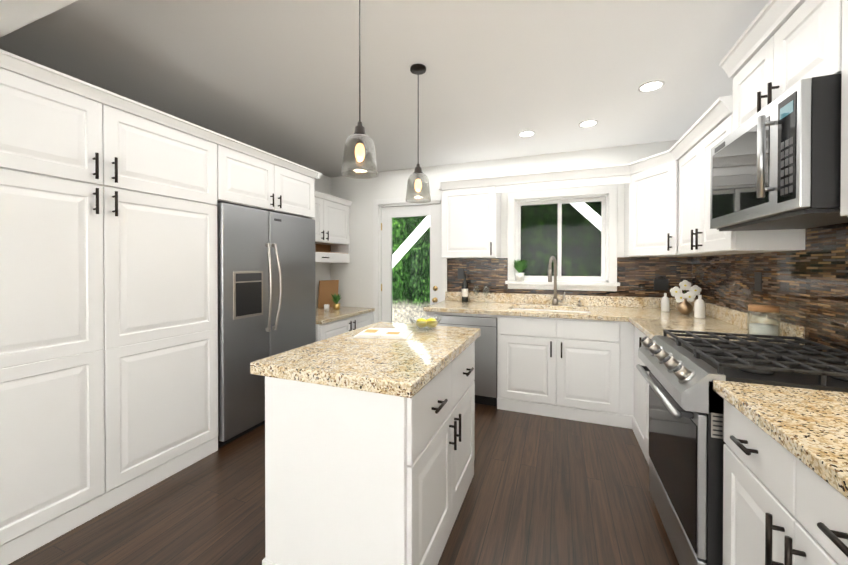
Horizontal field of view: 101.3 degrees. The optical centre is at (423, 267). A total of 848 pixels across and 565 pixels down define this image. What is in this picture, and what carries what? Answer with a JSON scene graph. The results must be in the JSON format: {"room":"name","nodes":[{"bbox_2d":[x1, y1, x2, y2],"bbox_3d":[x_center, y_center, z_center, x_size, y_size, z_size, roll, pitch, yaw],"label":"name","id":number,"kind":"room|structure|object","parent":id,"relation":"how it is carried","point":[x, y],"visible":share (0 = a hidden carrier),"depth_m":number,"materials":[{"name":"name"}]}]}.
{"room":"kitchen","nodes":[
{"label":"kitchen","id":0,"kind":"room"},
{"bbox_2d":[0,0,77,36],"bbox_3d":[-1.112,-1.083,-0.489,4.060,0.200,3.200,0,0,21],"label":"soffit","id":1,"kind":"structure","parent":0,"point":[15,15],"depth_m":1.35,"materials":[{"name":"white paint"}]},
{"bbox_2d":[314,175,330,307],"bbox_3d":[-2.483,0.060,1.766,0.120,2.520,6.640,0,0,21],"label":"wall","id":2,"kind":"structure","parent":0,"point":[322,270],"depth_m":4.55,"materials":[{"name":"white paint"}]},
{"bbox_2d":[220,141,315,218],"bbox_3d":[-1.570,-0.690,3.091,0.618,0.400,1.060,0,0,21],"label":"upper cabinet","id":3,"kind":"object","parent":2,"relation":"attached to","point":[246,179],"depth_m":2.87,"materials":[{"name":"white paint"}]},
{"bbox_2d":[313,190,351,262],"bbox_3d":[-1.305,-0.462,4.148,0.348,0.810,1.092,0,0,21],"label":"upper cabinet","id":4,"kind":"object","parent":2,"relation":"attached to","point":[332,230],"visible":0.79,"depth_m":4.28,"materials":[{"name":"white paint"}]},
{"bbox_2d":[8,403,678,564],"bbox_3d":[-0.534,1.376,1.021,4.300,0.100,6.640,0,0,21],"label":"floor","id":5,"kind":"structure","parent":0,"point":[544,490],"depth_m":1.89,"materials":[{"name":"brown wood"}]},
{"bbox_2d":[0,61,111,564],"bbox_3d":[-2.124,0.221,1.666,0.618,2.201,0.670,0,0,21],"label":"tall cabinet","id":6,"kind":"object","parent":5,"relation":"on","point":[56,386],"depth_m":1.67,"materials":[{"name":"white paint"}]},
{"bbox_2d":[108,101,219,507],"bbox_3d":[-1.882,0.217,2.291,0.618,2.201,0.670,0,0,21],"label":"tall cabinet","id":7,"kind":"object","parent":5,"relation":"on","point":[109,200],"depth_m":2.13,"materials":[{"name":"white paint"}]},
{"bbox_2d":[216,202,315,447],"bbox_3d":[-1.508,0.420,3.062,0.702,1.782,1.024,0,0,21],"label":"fridge","id":8,"kind":"object","parent":5,"relation":"on","point":[266,284],"visible":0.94,"depth_m":2.75,"materials":[{"name":"grey metal"}]},
{"bbox_2d":[315,306,374,341],"bbox_3d":[-1.134,0.913,4.092,0.715,0.780,1.092,0,0,21],"label":"base cabinet","id":9,"kind":"object","parent":5,"relation":"on","point":[331,322],"visible":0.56,"depth_m":3.91,"materials":[{"name":"white paint"}]},
{"bbox_2d":[324,304,329,311],"bbox_3d":[-1.162,0.482,4.154,0.066,0.080,0.065,0,0,21],"label":"cup","id":10,"kind":"object","parent":9,"relation":"on","point":[326,307],"visible":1,"depth_m":4.13,"materials":[{"name":"white ceramic"}]},
{"bbox_2d":[318,280,338,307],"bbox_3d":[-1.239,0.342,4.510,0.268,0.359,0.065,0,1,-42],"label":"cutting board","id":11,"kind":"object","parent":9,"relation":"on","point":[327,288],"visible":0.73,"depth_m":4.48,"materials":[{"name":"brown wood"}]},
{"bbox_2d":[331,293,340,309],"bbox_3d":[-1.094,0.416,4.340,0.147,0.209,0.172,0,0,21],"label":"plant","id":12,"kind":"object","parent":9,"relation":"on","point":[336,304],"visible":1,"depth_m":4.31,"materials":[{"name":"green plant"}]},
{"bbox_2d":[250,322,480,564],"bbox_3d":[-0.174,0.855,1.832,0.742,0.930,1.120,0,0,21],"label":"kitchen island","id":13,"kind":"object","parent":5,"relation":"on","point":[369,451],"visible":1,"depth_m":1.38,"materials":[{"name":"white paint"}]},
{"bbox_2d":[353,328,411,338],"bbox_3d":[-0.233,0.379,2.012,0.300,0.019,0.220,0,0,7],"label":"open book","id":14,"kind":"object","parent":13,"relation":"on","point":[391,333],"visible":1,"depth_m":1.95,"materials":[{"name":"white paper"}]},
{"bbox_2d":[409,316,440,330],"bbox_3d":[0.009,0.351,2.165,0.200,0.072,0.200,0,0,21],"label":"fruit bowl","id":15,"kind":"object","parent":13,"relation":"on","point":[422,323],"visible":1,"depth_m":2.14,"materials":[{"name":"clear glass"}]},
{"bbox_2d":[434,314,496,405],"bbox_3d":[0.500,0.886,3.623,0.615,0.841,0.654,0,0,21],"label":"dishwasher","id":16,"kind":"object","parent":5,"relation":"on","point":[485,380],"visible":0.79,"depth_m":3.25,"materials":[{"name":"grey metal"}]},
{"bbox_2d":[495,315,630,428],"bbox_3d":[1.316,0.871,3.344,1.101,0.875,0.716,0,0,21],"label":"base cabinet","id":17,"kind":"object","parent":5,"relation":"on","point":[570,369],"depth_m":3.00,"materials":[{"name":"white paint"}]},
{"bbox_2d":[423,299,590,318],"bbox_3d":[0.832,0.412,3.515,1.521,0.040,0.741,0,0,21],"label":"countertop","id":18,"kind":"structure","parent":17,"relation":"on","point":[452,306],"depth_m":3.35,"materials":[{"name":"beige stone"}]},
{"bbox_2d":[462,274,467,301],"bbox_3d":[0.465,0.231,3.950,0.076,0.315,0.076,0,0,21],"label":"wine bottle","id":19,"kind":"object","parent":18,"relation":"on","point":[464,291],"visible":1,"depth_m":3.92,"materials":[{"name":"black glass"}]},
{"bbox_2d":[511,307,574,310],"bbox_3d":[1.203,0.533,3.366,0.744,0.222,0.464,0,0,21],"label":"sink","id":20,"kind":"object","parent":18,"relation":"in","point":[512,308],"depth_m":3.55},
{"bbox_2d":[548,256,564,305],"bbox_3d":[1.345,0.137,3.520,0.163,0.509,0.231,0,0,21],"label":"faucet","id":21,"kind":"object","parent":18,"relation":"on","point":[555,300],"visible":1,"depth_m":3.58,"materials":[{"name":"silver metal"}]},
{"bbox_2d":[587,307,786,343],"bbox_3d":[1.802,0.419,2.674,0.896,0.040,1.608,0,0,21],"label":"countertop","id":22,"kind":"structure","parent":17,"relation":"on","point":[652,321],"depth_m":2.62,"materials":[{"name":"beige stone"}]},
{"bbox_2d":[661,293,669,311],"bbox_3d":[2.177,0.312,3.137,0.064,0.165,0.064,0,0,21],"label":"soap bottle","id":23,"kind":"object","parent":22,"relation":"on","point":[665,303],"visible":1,"depth_m":3.12,"materials":[{"name":"white ceramic"}]},
{"bbox_2d":[670,280,701,314],"bbox_3d":[2.214,0.251,2.950,0.222,0.291,0.112,0,0,21],"label":"flower vase","id":24,"kind":"object","parent":22,"relation":"on","point":[684,306],"visible":1,"depth_m":2.93,"materials":[{"name":"brown metal"}]},
{"bbox_2d":[694,295,705,317],"bbox_3d":[2.194,0.307,2.766,0.070,0.180,0.070,0,0,21],"label":"soap bottle","id":25,"kind":"object","parent":22,"relation":"on","point":[699,307],"visible":1,"depth_m":2.75,"materials":[{"name":"white ceramic"}]},
{"bbox_2d":[747,304,779,342],"bbox_3d":[1.861,0.306,1.908,0.132,0.195,0.132,0,0,21],"label":"glass jar","id":26,"kind":"object","parent":22,"relation":"on","point":[762,329],"visible":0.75,"depth_m":1.88,"materials":[{"name":"clear glass"}]},
{"bbox_2d":[631,327,783,464],"bbox_3d":[1.809,0.879,2.302,0.611,0.875,0.911,0,0,21],"label":"base cabinet","id":27,"kind":"object","parent":5,"relation":"on","point":[639,386],"depth_m":2.63,"materials":[{"name":"white paint"}]},
{"bbox_2d":[636,329,847,564],"bbox_3d":[1.437,0.827,1.541,0.740,0.951,0.762,0,0,21],"label":"range","id":28,"kind":"object","parent":5,"relation":"on","point":[686,423],"visible":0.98,"depth_m":1.39,"materials":[{"name":"silver metal"}]},
{"bbox_2d":[723,403,847,564],"bbox_3d":[1.215,0.890,0.772,0.612,0.875,0.826,0,0,21],"label":"base cabinet","id":29,"kind":"object","parent":5,"relation":"on","point":[785,475],"depth_m":0.95,"materials":[{"name":"white paint"}]},
{"bbox_2d":[713,380,847,502],"bbox_3d":[0.899,0.439,-0.015,0.636,0.040,2.517,0,0,21],"label":"countertop","id":30,"kind":"structure","parent":29,"relation":"on","point":[811,425],"depth_m":0.95,"materials":[{"name":"beige stone"}]},
{"bbox_2d":[0,0,768,177],"bbox_3d":[-0.534,-1.244,1.002,4.300,0.100,6.640,0,0,21],"label":"ceiling","id":31,"kind":"structure","parent":0,"point":[279,78],"depth_m":2.09,"materials":[{"name":"paint"}]},
{"bbox_2d":[341,0,377,178],"bbox_3d":[-0.274,-0.797,1.483,0.154,0.800,0.154,0,0,21],"label":"pendant light","id":32,"kind":"object","parent":31,"relation":"hanging from","point":[360,136],"visible":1,"depth_m":1.48,"materials":[{"name":"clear glass"}]},
{"bbox_2d":[405,64,430,202],"bbox_3d":[-0.035,-0.802,2.099,0.154,0.800,0.154,0,0,21],"label":"pendant light","id":33,"kind":"object","parent":31,"relation":"hanging from","point":[418,69],"visible":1,"depth_m":2.09,"materials":[{"name":"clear glass"}]},
{"bbox_2d":[518,130,534,136],"bbox_3d":[0.927,-1.206,3.138,0.150,0.008,0.150,0,0,21],"label":"recessed light","id":34,"kind":"object","parent":31,"relation":"in","point":[528,133],"visible":1,"depth_m":3.13,"materials":[{"name":"white paint"}]},
{"bbox_2d":[579,120,597,126],"bbox_3d":[1.375,-1.204,2.911,0.150,0.008,0.150,0,0,21],"label":"recessed light","id":35,"kind":"object","parent":31,"relation":"in","point":[588,123],"visible":1,"depth_m":2.91,"materials":[{"name":"white paint"}]},
{"bbox_2d":[638,80,664,91],"bbox_3d":[1.504,-1.199,2.303,0.150,0.008,0.150,0,0,21],"label":"recessed light","id":36,"kind":"object","parent":31,"relation":"in","point":[653,85],"visible":1,"depth_m":2.30,"materials":[{"name":"white paint"}]},
{"bbox_2d":[330,140,677,307],"bbox_3d":[0.644,0.043,4.051,4.060,2.520,0.120,0,0,21],"label":"wall","id":37,"kind":"structure","parent":0,"point":[361,194],"depth_m":4.21,"materials":[{"name":"white paint"}]},
{"bbox_2d":[373,195,446,322],"bbox_3d":[-0.166,0.216,4.356,0.990,2.170,0.140,0,0,21],"label":"door frame","id":38,"kind":"structure","parent":37,"relation":"attached to","point":[379,205],"depth_m":4.45,"materials":[{"name":"white paint"}]},
{"bbox_2d":[381,204,439,321],"bbox_3d":[-0.181,0.260,4.329,0.798,2.058,0.100,0,0,21],"label":"entry door","id":39,"kind":"structure","parent":37,"relation":"in","point":[432,211],"depth_m":4.36,"materials":[{"name":"white paint"}]},
{"bbox_2d":[439,176,502,258],"bbox_3d":[0.524,-0.520,3.844,0.592,0.831,0.336,0,0,21],"label":"upper cabinet","id":40,"kind":"object","parent":37,"relation":"attached to","point":[471,216],"depth_m":3.68,"materials":[{"name":"white paint"}]},
{"bbox_2d":[521,203,600,275],"bbox_3d":[1.460,-0.299,3.746,0.860,0.830,0.029,0,0,21],"label":"window","id":41,"kind":"structure","parent":37,"relation":"in","point":[562,237],"depth_m":3.74,"materials":[{"name":"clear glass"}]},
{"bbox_2d":[505,186,619,290],"bbox_3d":[1.442,-0.291,3.699,1.110,1.055,0.195,0,0,21],"label":"window frame","id":42,"kind":"structure","parent":37,"relation":"attached to","point":[606,280],"depth_m":3.65,"materials":[{"name":"white paint"}]},
{"bbox_2d":[512,259,529,280],"bbox_3d":[1.031,0.022,3.753,0.224,0.246,0.150,0,0,21],"label":"potted plant","id":43,"kind":"object","parent":42,"relation":"on","point":[519,266],"visible":0.98,"depth_m":3.75,"materials":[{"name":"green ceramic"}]},
{"bbox_2d":[445,291,690,310],"bbox_3d":[1.379,0.339,3.687,2.416,0.105,0.021,0,0,21],"label":"backsplash","id":44,"kind":"structure","parent":37,"relation":"attached to","point":[585,300],"depth_m":3.61,"materials":[{"name":"beige stone"}]},
{"bbox_2d":[691,299,803,344],"bbox_3d":[1.611,0.359,0.973,0.021,0.105,4.874,0,0,21],"label":"backsplash","id":45,"kind":"structure","parent":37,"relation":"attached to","point":[729,315],"depth_m":2.33,"materials":[{"name":"beige stone"}]},
{"bbox_3d":[1.415,0.072,0.256,0.120,2.520,6.640,0,0,21],"label":"wall","id":46,"kind":"structure","parent":0,"visible":0},
{"bbox_2d":[447,257,690,297],"bbox_3d":[1.376,0.091,3.700,2.400,0.390,0.006,0,0,21],"label":"tile backsplash","id":47,"kind":"structure","parent":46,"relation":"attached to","point":[636,276],"depth_m":3.47,"materials":[{"name":"brown tile"}]},
{"bbox_2d":[458,269,463,278],"bbox_3d":[0.432,0.073,4.059,0.080,0.120,0.006,0,0,21],"label":"electrical outlet","id":48,"kind":"object","parent":47,"relation":"attached to","point":[460,273],"visible":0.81,"depth_m":4.06,"materials":[{"name":"black plastic"}]},
{"bbox_2d":[654,279,667,289],"bbox_3d":[2.279,0.164,3.344,0.120,0.110,0.006,0,0,21],"label":"electrical outlet","id":49,"kind":"object","parent":47,"relation":"attached to","point":[660,284],"visible":1,"depth_m":3.34,"materials":[{"name":"black plastic"}]},
{"bbox_2d":[627,144,678,255],"bbox_3d":[1.918,-0.515,2.935,0.266,0.827,0.417,0,0,21],"label":"upper cabinet","id":50,"kind":"object","parent":46,"relation":"attached to","point":[651,186],"depth_m":2.91,"materials":[{"name":"white paint"}]},
{"bbox_2d":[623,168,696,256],"bbox_3d":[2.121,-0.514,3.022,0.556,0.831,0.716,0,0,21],"label":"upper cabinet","id":51,"kind":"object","parent":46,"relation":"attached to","point":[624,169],"depth_m":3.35,"materials":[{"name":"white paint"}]},
{"bbox_2d":[675,96,804,255],"bbox_3d":[1.949,-0.508,2.225,0.301,0.831,0.893,0,0,21],"label":"upper cabinet","id":52,"kind":"object","parent":46,"relation":"attached to","point":[694,236],"depth_m":2.21,"materials":[{"name":"white paint"}]},
{"bbox_2d":[691,223,847,358],"bbox_3d":[1.627,0.104,0.978,0.006,0.645,4.900,0,0,21],"label":"tile backsplash","id":53,"kind":"structure","parent":46,"relation":"attached to","point":[807,288],"depth_m":1.81,"materials":[{"name":"brown tile"}]},
{"bbox_2d":[754,272,761,291],"bbox_3d":[2.080,0.087,2.165,0.006,0.120,0.080,0,0,21],"label":"outlet","id":54,"kind":"object","parent":53,"relation":"attached to","point":[757,281],"visible":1,"depth_m":2.16,"materials":[{"name":"black plastic"}]},
{"bbox_2d":[727,0,838,132],"bbox_3d":[1.650,-0.874,1.449,0.301,0.455,0.767,0,0,21],"label":"upper cabinet","id":55,"kind":"object","parent":46,"relation":"attached to","point":[778,48],"depth_m":1.44,"materials":[{"name":"white paint"}]},
{"bbox_2d":[710,73,847,230],"bbox_3d":[1.578,-0.417,1.479,0.438,0.454,0.757,0,0,21],"label":"microwave","id":56,"kind":"object","parent":55,"relation":"attached to","point":[776,164],"visible":1,"depth_m":1.29,"materials":[{"name":"silver metal"}]},
{"bbox_2d":[835,0,847,216],"bbox_3d":[1.387,-0.629,0.772,0.301,0.935,0.682,0,0,21],"label":"upper cabinet","id":57,"kind":"object","parent":46,"relation":"attached to","point":[841,49],"depth_m":1.13,"materials":[{"name":"white paint"}]},
{"label":"outside","id":58,"kind":"structure","parent":0,"visible":0},
{"bbox_2d":[392,201,600,323],"bbox_3d":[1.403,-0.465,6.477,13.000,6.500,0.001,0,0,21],"label":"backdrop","id":59,"kind":"structure","parent":58,"point":[548,233],"depth_m":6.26,"materials":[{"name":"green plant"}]},
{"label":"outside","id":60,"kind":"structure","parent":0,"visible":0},
{"bbox_2d":[392,202,600,267],"bbox_3d":[1.084,-0.404,5.100,5.086,2.284,0.080,0,0,21],"label":"beam","id":61,"kind":"structure","parent":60,"point":[586,211],"depth_m":5.48,"materials":[{"name":"white"}]}
]}

